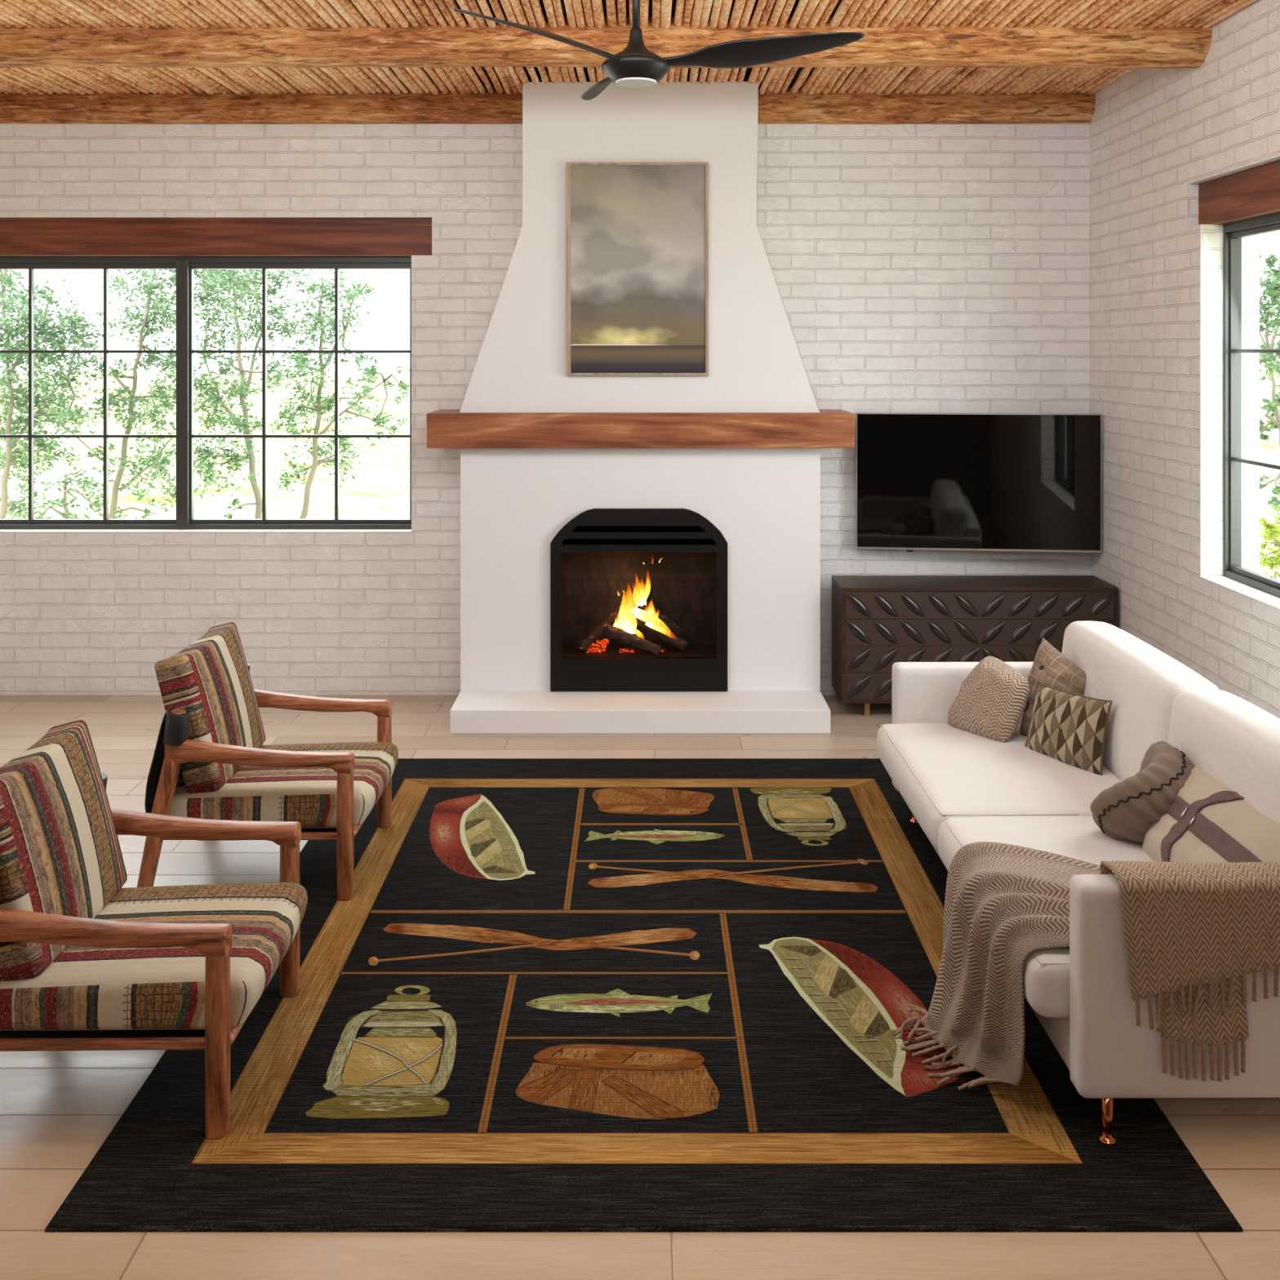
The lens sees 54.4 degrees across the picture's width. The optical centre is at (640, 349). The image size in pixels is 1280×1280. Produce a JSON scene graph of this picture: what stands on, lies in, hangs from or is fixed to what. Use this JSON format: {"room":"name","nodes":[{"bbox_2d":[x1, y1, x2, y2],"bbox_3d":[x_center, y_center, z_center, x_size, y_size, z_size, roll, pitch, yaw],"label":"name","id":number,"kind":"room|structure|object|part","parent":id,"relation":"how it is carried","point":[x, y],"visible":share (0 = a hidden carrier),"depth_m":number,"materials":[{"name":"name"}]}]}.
{"room":"living room","nodes":[
{"label":"living room","id":0,"kind":"room"},
{"bbox_2d":[0,123,1089,694],"bbox_3d":[-0.933,0.205,6.986,7.333,3.390,0.260,0,0,0],"label":"wall","id":1,"kind":"structure","parent":0,"point":[916,268],"depth_m":6.86,"materials":[{"name":"paint"}]},
{"bbox_2d":[0,256,411,532],"bbox_3d":[-2.574,0.237,6.983,2.632,1.535,0.266,0,0,0],"label":"window","id":2,"kind":"structure","parent":1,"relation":"in","point":[184,266],"depth_m":6.95,"materials":[{"name":"grey metal"}]},
{"bbox_3d":[-3.221,0.243,6.968,1.278,1.456,0.035,0,0,0],"label":"sash","id":3,"kind":"part","parent":2,"relation":"part of","materials":[{"name":"clear glass"}]},
{"bbox_3d":[-2.566,1.002,6.983,2.608,0.006,0.266,0,0,0],"label":"sill","id":4,"kind":"part","parent":2,"relation":"part of","materials":[{"name":"white paint"}]},
{"bbox_3d":[-1.897,0.243,6.968,1.242,1.456,0.035,0,0,0],"label":"sash","id":5,"kind":"part","parent":2,"relation":"part of","materials":[{"name":"clear glass"}]},
{"bbox_2d":[0,217,431,256],"bbox_3d":[-2.570,-0.625,6.942,2.841,0.209,0.148,0,0,0],"label":"lintel","id":6,"kind":"object","parent":1,"relation":"attached to","point":[19,237],"visible":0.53,"depth_m":6.87,"materials":[{"name":"brown wood"}]},
{"bbox_2d":[855,412,1101,553],"bbox_3d":[1.819,0.718,6.754,1.294,0.753,0.102,0,0,6],"label":"television","id":7,"kind":"object","parent":1,"relation":"attached to","point":[948,482],"visible":1,"depth_m":6.70,"materials":[{"name":"black metal"}]},
{"bbox_2d":[0,0,1257,94],"bbox_3d":[-1.063,-1.542,2.778,7.593,0.316,8.676,0,0,0],"label":"ceiling","id":8,"kind":"structure","parent":0,"point":[183,14],"depth_m":5.33,"materials":[{"name":"brown wood"}]},
{"bbox_2d":[0,85,1095,124],"bbox_3d":[-1.048,-1.351,6.884,7.103,0.231,0.230,0,0,0],"label":"ceiling beam","id":9,"kind":"structure","parent":8,"relation":"attached to","point":[141,108],"depth_m":6.78,"materials":[{"name":"brown wood"}]},
{"bbox_2d":[0,16,1212,68],"bbox_3d":[-1.048,-1.383,5.520,7.103,0.267,0.267,0,0,0],"label":"ceiling beam","id":10,"kind":"structure","parent":8,"relation":"attached to","point":[1181,46],"depth_m":5.41,"materials":[{"name":"brown wood"}]},
{"bbox_2d":[453,0,864,100],"bbox_3d":[0.084,-1.190,4.469,1.307,0.511,1.361,0,0,0],"label":"ceiling fan","id":11,"kind":"object","parent":8,"relation":"hanging from","point":[635,66],"visible":1,"depth_m":4.27,"materials":[{"name":"black metal"}]},
{"bbox_3d":[-0.289,-1.016,4.039,0.133,0.067,0.740,0,0,42],"label":"blade","id":12,"kind":"part","parent":11,"relation":"part of","materials":[{"name":"black"}]},
{"bbox_3d":[-0.151,-1.016,4.781,0.133,0.067,0.740,0,0,-15],"label":"blade","id":13,"kind":"part","parent":11,"relation":"part of","materials":[{"name":"black"}]},
{"bbox_3d":[-0.016,-1.070,4.372,0.200,0.116,0.200,0,0,0],"label":"motor","id":14,"kind":"part","parent":11,"relation":"part of","materials":[{"name":"black metal"}]},
{"bbox_3d":[0.398,-1.016,4.255,0.740,0.067,0.133,0,0,19],"label":"blade","id":15,"kind":"part","parent":11,"relation":"part of","materials":[{"name":"black"}]},
{"bbox_2d":[0,694,1279,1279],"bbox_3d":[-0.984,1.960,2.858,7.433,0.120,8.516,0,0,0],"label":"floor","id":16,"kind":"structure","parent":0,"point":[58,1108],"depth_m":2.73,"materials":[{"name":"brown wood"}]},
{"bbox_2d":[0,719,307,1138],"bbox_3d":[-1.347,1.486,3.327,0.801,0.825,0.733,0,0,-1],"label":"armchair","id":17,"kind":"object","parent":16,"relation":"on","point":[88,962],"visible":1,"depth_m":3.12,"materials":[{"name":"multicoloured fabric"}]},
{"bbox_2d":[0,719,127,981],"bbox_3d":[-1.592,1.321,3.347,0.159,0.494,0.572,-15,0,-1],"label":"cushion","id":18,"kind":"object","parent":17,"relation":"on","point":[60,853],"depth_m":3.27,"materials":[{"name":"multicoloured fabric"}]},
{"bbox_3d":[-1.351,1.684,3.020,0.660,0.022,0.022,0,0,-1],"label":"seat rail","id":19,"kind":"part","parent":17,"relation":"part of","materials":[{"name":"brown wood"}]},
{"bbox_3d":[-1.355,1.688,3.327,0.660,0.010,0.560,0,0,-1],"label":"seat","id":20,"kind":"part","parent":17,"relation":"part of","materials":[{"name":"black leather"}]},
{"bbox_3d":[-1.313,1.395,3.000,0.638,0.124,0.062,0,0,-1],"label":"armrest","id":21,"kind":"part","parent":17,"relation":"part of","materials":[{"name":"brown wood"}]},
{"bbox_2d":[0,882,307,1030],"bbox_3d":[-1.329,1.607,3.327,0.764,0.156,0.578,0,0,-1],"label":"seat cushion","id":22,"kind":"object","parent":17,"relation":"on","point":[72,988],"depth_m":3.10,"materials":[{"name":"multicoloured fabric"}]},
{"bbox_3d":[-1.323,1.395,3.654,0.638,0.124,0.062,0,0,-1],"label":"armrest","id":23,"kind":"part","parent":17,"relation":"part of","materials":[{"name":"brown wood"}]},
{"bbox_3d":[-1.020,1.658,3.005,0.056,0.462,0.056,0,0,-1],"label":"leg","id":24,"kind":"part","parent":17,"relation":"part of","materials":[{"name":"brown wood"}]},
{"bbox_3d":[-1.031,1.658,3.659,0.056,0.462,0.056,0,0,-1],"label":"leg","id":25,"kind":"part","parent":17,"relation":"part of","materials":[{"name":"brown wood"}]},
{"bbox_2d":[426,81,854,733],"bbox_3d":[-0.001,0.247,6.510,2.210,3.305,0.701,0,0,0],"label":"fireplace","id":26,"kind":"object","parent":16,"relation":"on","point":[737,446],"visible":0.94,"depth_m":6.52,"materials":[{"name":"white paint"}]},
{"bbox_2d":[566,162,708,375],"bbox_3d":[-0.017,-0.422,6.500,0.740,1.109,0.034,0,0,0],"label":"framed picture","id":27,"kind":"object","parent":26,"relation":"attached to","point":[637,233],"visible":1,"depth_m":6.49,"materials":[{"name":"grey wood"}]},
{"bbox_2d":[550,508,727,691],"bbox_3d":[-0.008,1.304,6.636,0.923,0.950,0.305,0,0,0],"label":"fireplace insert","id":28,"kind":"object","parent":26,"relation":"on","point":[599,553],"visible":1,"depth_m":6.49,"materials":[{"name":"black metal"}]},
{"bbox_2d":[577,601,622,652],"bbox_3d":[-0.202,1.472,6.625,0.278,0.265,0.056,0,0,-12],"label":"log","id":29,"kind":"object","parent":28,"relation":"in","point":[586,642],"visible":0.91,"depth_m":6.61,"materials":[{"name":"brown wood"}]},
{"bbox_2d":[586,639,665,653],"bbox_3d":[-0.078,1.581,6.630,0.428,0.089,0.077,0,0,0],"label":"embers","id":30,"kind":"object","parent":28,"relation":"in","point":[604,642],"visible":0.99,"depth_m":6.61},
{"bbox_2d":[604,624,661,655],"bbox_3d":[-0.041,1.528,6.559,0.300,0.162,0.062,0,0,5],"label":"log","id":31,"kind":"object","parent":28,"relation":"in","point":[615,633],"visible":1,"depth_m":6.54,"materials":[{"name":"brown wood"}]},
{"bbox_2d":[613,558,675,639],"bbox_3d":[0.030,1.318,6.613,0.352,0.454,0.107,0,0,-5],"label":"fire","id":32,"kind":"object","parent":31,"relation":"on","point":[628,611],"visible":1,"depth_m":6.58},
{"bbox_3d":[-0.009,1.333,6.488,0.819,0.568,0.008,0,0,0],"label":"glass trim","id":33,"kind":"part","parent":28,"relation":"part of","materials":[{"name":"glass"}]},
{"bbox_2d":[637,600,684,636],"bbox_3d":[0.106,1.438,6.705,0.264,0.215,0.056,0,0,2],"label":"log","id":34,"kind":"object","parent":28,"relation":"in","point":[671,624],"visible":0.62,"depth_m":6.68,"materials":[{"name":"brown wood"}]},
{"bbox_2d":[635,617,688,651],"bbox_3d":[0.097,1.494,6.610,0.314,0.208,0.060,0,0,4],"label":"log","id":35,"kind":"object","parent":28,"relation":"in","point":[680,643],"visible":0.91,"depth_m":6.58,"materials":[{"name":"brown wood"}]},
{"bbox_2d":[44,758,1243,1231],"bbox_3d":[0.007,1.894,4.221,2.580,0.013,3.079,0,0,0],"label":"area rug","id":36,"kind":"object","parent":16,"relation":"on","point":[547,994],"visible":0.97,"depth_m":3.35,"materials":[{"name":"black carpet"}]},
{"bbox_2d":[137,622,398,901],"bbox_3d":[-1.340,1.486,4.620,0.801,0.825,0.733,0,0,0],"label":"armchair","id":37,"kind":"object","parent":36,"relation":"on","point":[210,761],"visible":0.98,"depth_m":4.36,"materials":[{"name":"multicoloured fabric"}]},
{"bbox_3d":[-1.657,1.626,4.293,0.168,0.546,0.058,0,0,0],"label":"leg","id":38,"kind":"part","parent":37,"relation":"part of","materials":[{"name":"brown wood"}]},
{"bbox_3d":[-1.599,1.306,4.293,0.062,0.123,0.053,0,0,0],"label":"post","id":39,"kind":"part","parent":37,"relation":"part of","materials":[{"name":"brown wood"}]},
{"bbox_2d":[154,622,265,793],"bbox_3d":[-1.585,1.321,4.644,0.159,0.494,0.572,-15,0,0],"label":"cushion","id":40,"kind":"object","parent":37,"relation":"on","point":[210,678],"depth_m":4.48,"materials":[{"name":"multicoloured fabric"}]},
{"bbox_3d":[-1.348,1.684,4.313,0.660,0.022,0.022,0,0,0],"label":"seat rail","id":41,"kind":"part","parent":37,"relation":"part of","materials":[{"name":"brown wood"}]},
{"bbox_3d":[-1.311,1.395,4.293,0.638,0.124,0.062,0,0,0],"label":"armrest","id":42,"kind":"part","parent":37,"relation":"part of","materials":[{"name":"brown wood"}]},
{"bbox_2d":[168,742,398,828],"bbox_3d":[-1.322,1.607,4.620,0.764,0.156,0.578,0,0,0],"label":"seat cushion","id":43,"kind":"object","parent":37,"relation":"on","point":[307,796],"depth_m":4.36,"materials":[{"name":"multicoloured fabric"}]},
{"bbox_3d":[-1.348,1.688,4.620,0.660,0.010,0.560,0,0,0],"label":"seat","id":44,"kind":"part","parent":37,"relation":"part of","materials":[{"name":"black leather"}]},
{"bbox_3d":[-1.311,1.395,4.947,0.638,0.124,0.062,0,0,0],"label":"armrest","id":45,"kind":"part","parent":37,"relation":"part of","materials":[{"name":"brown wood"}]},
{"bbox_3d":[-1.018,1.658,4.293,0.056,0.462,0.056,0,0,0],"label":"leg","id":46,"kind":"part","parent":37,"relation":"part of","materials":[{"name":"brown wood"}]},
{"bbox_3d":[-1.018,1.658,4.947,0.056,0.462,0.056,0,0,0],"label":"leg","id":47,"kind":"part","parent":37,"relation":"part of","materials":[{"name":"brown wood"}]},
{"bbox_2d":[831,575,1118,715],"bbox_3d":[1.745,1.561,6.570,1.420,0.678,0.360,0,0,0],"label":"sideboard","id":48,"kind":"object","parent":16,"relation":"on","point":[878,622],"visible":0.59,"depth_m":6.40,"materials":[{"name":"brown wood"}]},
{"bbox_3d":[1.175,1.859,6.470,0.026,0.082,0.026,0,0,0],"label":"leg","id":49,"kind":"part","parent":48,"relation":"part of","materials":[{"name":"gold metal"}]},
{"bbox_2d":[876,621,1279,1146],"bbox_3d":[1.445,1.479,3.986,1.023,0.842,2.125,0,0,0],"label":"sofa","id":50,"kind":"object","parent":16,"relation":"on","point":[962,788],"visible":0.56,"depth_m":3.75,"materials":[{"name":"beige fabric"}]},
{"bbox_3d":[1.099,1.821,4.986,0.043,0.137,0.043,0,0,0],"label":"leg","id":51,"kind":"part","parent":50,"relation":"part of","materials":[{"name":"orange metal"}]},
{"bbox_3d":[1.479,1.512,5.005,0.930,0.505,0.088,0,0,0],"label":"arm","id":52,"kind":"part","parent":50,"relation":"part of","materials":[{"name":"beige fabric"}]},
{"bbox_2d":[947,656,1030,742],"bbox_3d":[1.341,1.341,4.788,0.211,0.285,0.338,0,0,-23],"label":"cushion","id":53,"kind":"object","parent":50,"relation":"on","point":[991,701],"visible":1,"depth_m":4.69,"materials":[{"name":"beige fabric"}]},
{"bbox_2d":[876,723,1122,852],"bbox_3d":[1.323,1.553,4.467,0.787,0.193,0.980,0,0,0],"label":"seat cushion","id":54,"kind":"object","parent":50,"relation":"on","point":[941,771],"depth_m":4.29,"materials":[{"name":"beige fabric"}]},
{"bbox_2d":[937,816,1155,1017],"bbox_3d":[1.331,1.553,3.493,0.787,0.194,0.961,0,0,0],"label":"seat cushion","id":55,"kind":"object","parent":50,"relation":"on","point":[1046,971],"depth_m":3.69,"materials":[{"name":"beige fabric"}]},
{"bbox_2d":[1019,637,1086,735],"bbox_3d":[1.556,1.295,4.715,0.233,0.356,0.249,0,0,0],"label":"plaid cushion","id":56,"kind":"object","parent":50,"relation":"on","point":[1050,667],"visible":0.49,"depth_m":4.68,"materials":[{"name":"beige fabric"}]},
{"bbox_2d":[1024,681,1112,775],"bbox_3d":[1.518,1.350,4.450,0.124,0.279,0.373,0,0,-23],"label":"patterned cushion","id":57,"kind":"object","parent":50,"relation":"on","point":[1067,727],"visible":0.94,"depth_m":4.38,"materials":[{"name":"fabric"}]},
{"bbox_2d":[891,841,1279,1090],"bbox_3d":[1.283,1.560,3.140,1.312,0.658,0.584,0,0,37],"label":"throw blanket","id":58,"kind":"object","parent":50,"relation":"on","point":[1194,931],"visible":0.98,"depth_m":3.00,"materials":[{"name":"brown fabric"}]},
{"bbox_3d":[1.115,1.821,2.976,0.043,0.137,0.043,0,0,0],"label":"leg","id":59,"kind":"part","parent":50,"relation":"part of","materials":[{"name":"orange metal"}]},
{"bbox_2d":[1062,621,1219,781],"bbox_3d":[1.760,1.280,4.470,0.256,0.443,0.977,0,0,0],"label":"cushion","id":60,"kind":"object","parent":50,"relation":"on","point":[1142,682],"depth_m":4.27,"materials":[{"name":"beige fabric"}]},
{"bbox_2d":[1089,741,1195,844],"bbox_3d":[1.539,1.359,3.721,0.345,0.328,0.282,0,0,-34],"label":"round cushion","id":61,"kind":"object","parent":50,"relation":"on","point":[1126,810],"visible":0.7,"depth_m":3.65,"materials":[{"name":"beige fabric"}]},
{"bbox_3d":[1.495,1.512,2.968,0.930,0.505,0.088,0,0,0],"label":"arm","id":62,"kind":"part","parent":50,"relation":"part of","materials":[{"name":"beige fabric"}]},
{"bbox_2d":[1142,765,1279,862],"bbox_3d":[1.585,1.359,3.422,0.266,0.268,0.755,0,0,0],"label":"cushion","id":63,"kind":"object","parent":50,"relation":"on","point":[1207,821],"visible":0.6,"depth_m":3.41,"materials":[{"name":"beige fabric"}]},
{"bbox_2d":[1167,688,1279,823],"bbox_3d":[1.767,1.280,3.497,0.256,0.443,0.958,0,0,0],"label":"cushion","id":64,"kind":"object","parent":50,"relation":"on","point":[1233,740],"depth_m":3.58,"materials":[{"name":"beige fabric"}]},
{"bbox_2d":[1089,0,1279,718],"bbox_3d":[2.603,0.205,2.778,0.260,3.390,8.156,0,0,0],"label":"wall","id":65,"kind":"structure","parent":0,"point":[1157,135],"depth_m":5.73,"materials":[{"name":"brick"}]},
{"bbox_2d":[1198,160,1279,224],"bbox_3d":[2.623,-0.652,4.572,0.211,0.196,2.105,0,0,0],"label":"lintel","id":66,"kind":"object","parent":65,"relation":"attached to","point":[1255,192],"visible":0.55,"depth_m":5.22,"materials":[{"name":"brown wood"}]},
{"bbox_2d":[1199,212,1279,609],"bbox_3d":[2.600,0.223,4.592,0.266,1.565,1.824,0,0,0],"label":"window","id":67,"kind":"structure","parent":65,"relation":"in","point":[1259,587],"depth_m":5.47,"materials":[{"name":"grey metal"}]},
{"bbox_3d":[2.600,1.002,4.601,0.266,0.006,1.802,0,0,0],"label":"sill","id":68,"kind":"part","parent":67,"relation":"part of","materials":[{"name":"white paint"}]},
{"bbox_3d":[2.609,0.222,4.592,0.088,1.563,1.824,0,0,0],"label":"frame","id":69,"kind":"part","parent":67,"relation":"part of","materials":[{"name":"grey metal"}]},
{"bbox_3d":[2.611,0.228,5.043,0.035,1.486,0.886,0,0,0],"label":"sash","id":70,"kind":"part","parent":67,"relation":"part of","materials":[{"name":"grey metal"}]},
{"label":"outside","id":71,"kind":"structure","parent":0,"visible":0},
{"bbox_2d":[0,356,1279,580],"bbox_3d":[0.000,1.391,29.000,60.000,2.181,74.000,0,0,0],"label":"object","id":72,"kind":"object","parent":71,"point":[380,489],"visible":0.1,"depth_m":23.39,"materials":[{"name":"white"}]},
{"bbox_2d":[0,269,119,519],"bbox_3d":[-5.184,0.752,10.454,1.352,3.228,1.802,0,0,-39],"label":"tree","id":73,"kind":"object","parent":72,"relation":"on","point":[42,326],"visible":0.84,"depth_m":10.18,"materials":[{"name":"green plant"}]},
{"bbox_2d":[5,462,133,519],"bbox_3d":[-4.337,1.609,9.460,0.861,1.535,1.623,0,0,-26],"label":"shrub","id":74,"kind":"object","parent":72,"relation":"on","point":[66,515],"visible":0.54,"depth_m":9.11,"materials":[{"name":"green plant"}]},
{"bbox_2d":[92,269,205,519],"bbox_3d":[-4.263,0.662,10.804,0.899,3.415,1.761,0,0,-22],"label":"tree","id":75,"kind":"object","parent":72,"relation":"on","point":[148,287],"visible":0.71,"depth_m":10.81,"materials":[{"name":"green plant"}]},
{"bbox_2d":[161,269,324,519],"bbox_3d":[-3.450,0.665,10.571,1.499,3.539,1.628,0,0,0],"label":"tree","id":76,"kind":"object","parent":72,"relation":"on","point":[242,281],"visible":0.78,"depth_m":10.54,"materials":[{"name":"green plant"}]},
{"bbox_2d":[268,269,409,519],"bbox_3d":[-2.665,0.799,11.297,1.396,3.382,1.584,0,0,-17],"label":"tree","id":77,"kind":"object","parent":72,"relation":"on","point":[317,406],"visible":0.81,"depth_m":11.33,"materials":[{"name":"green plant"}]},
{"bbox_2d":[1259,248,1279,515],"bbox_3d":[4.205,0.802,8.168,0.582,2.957,0.883,0,0,44],"label":"tree","id":78,"kind":"object","parent":72,"relation":"on","point":[1272,290],"visible":0.84,"depth_m":8.09,"materials":[{"name":"green plant"}]},
{"bbox_2d":[1259,504,1279,578],"bbox_3d":[4.507,1.664,8.786,0.438,1.221,0.696,0,0,21],"label":"shrub","id":79,"kind":"object","parent":72,"relation":"on","point":[1270,530],"visible":0.81,"depth_m":8.80,"materials":[{"name":"green plant"}]}
]}

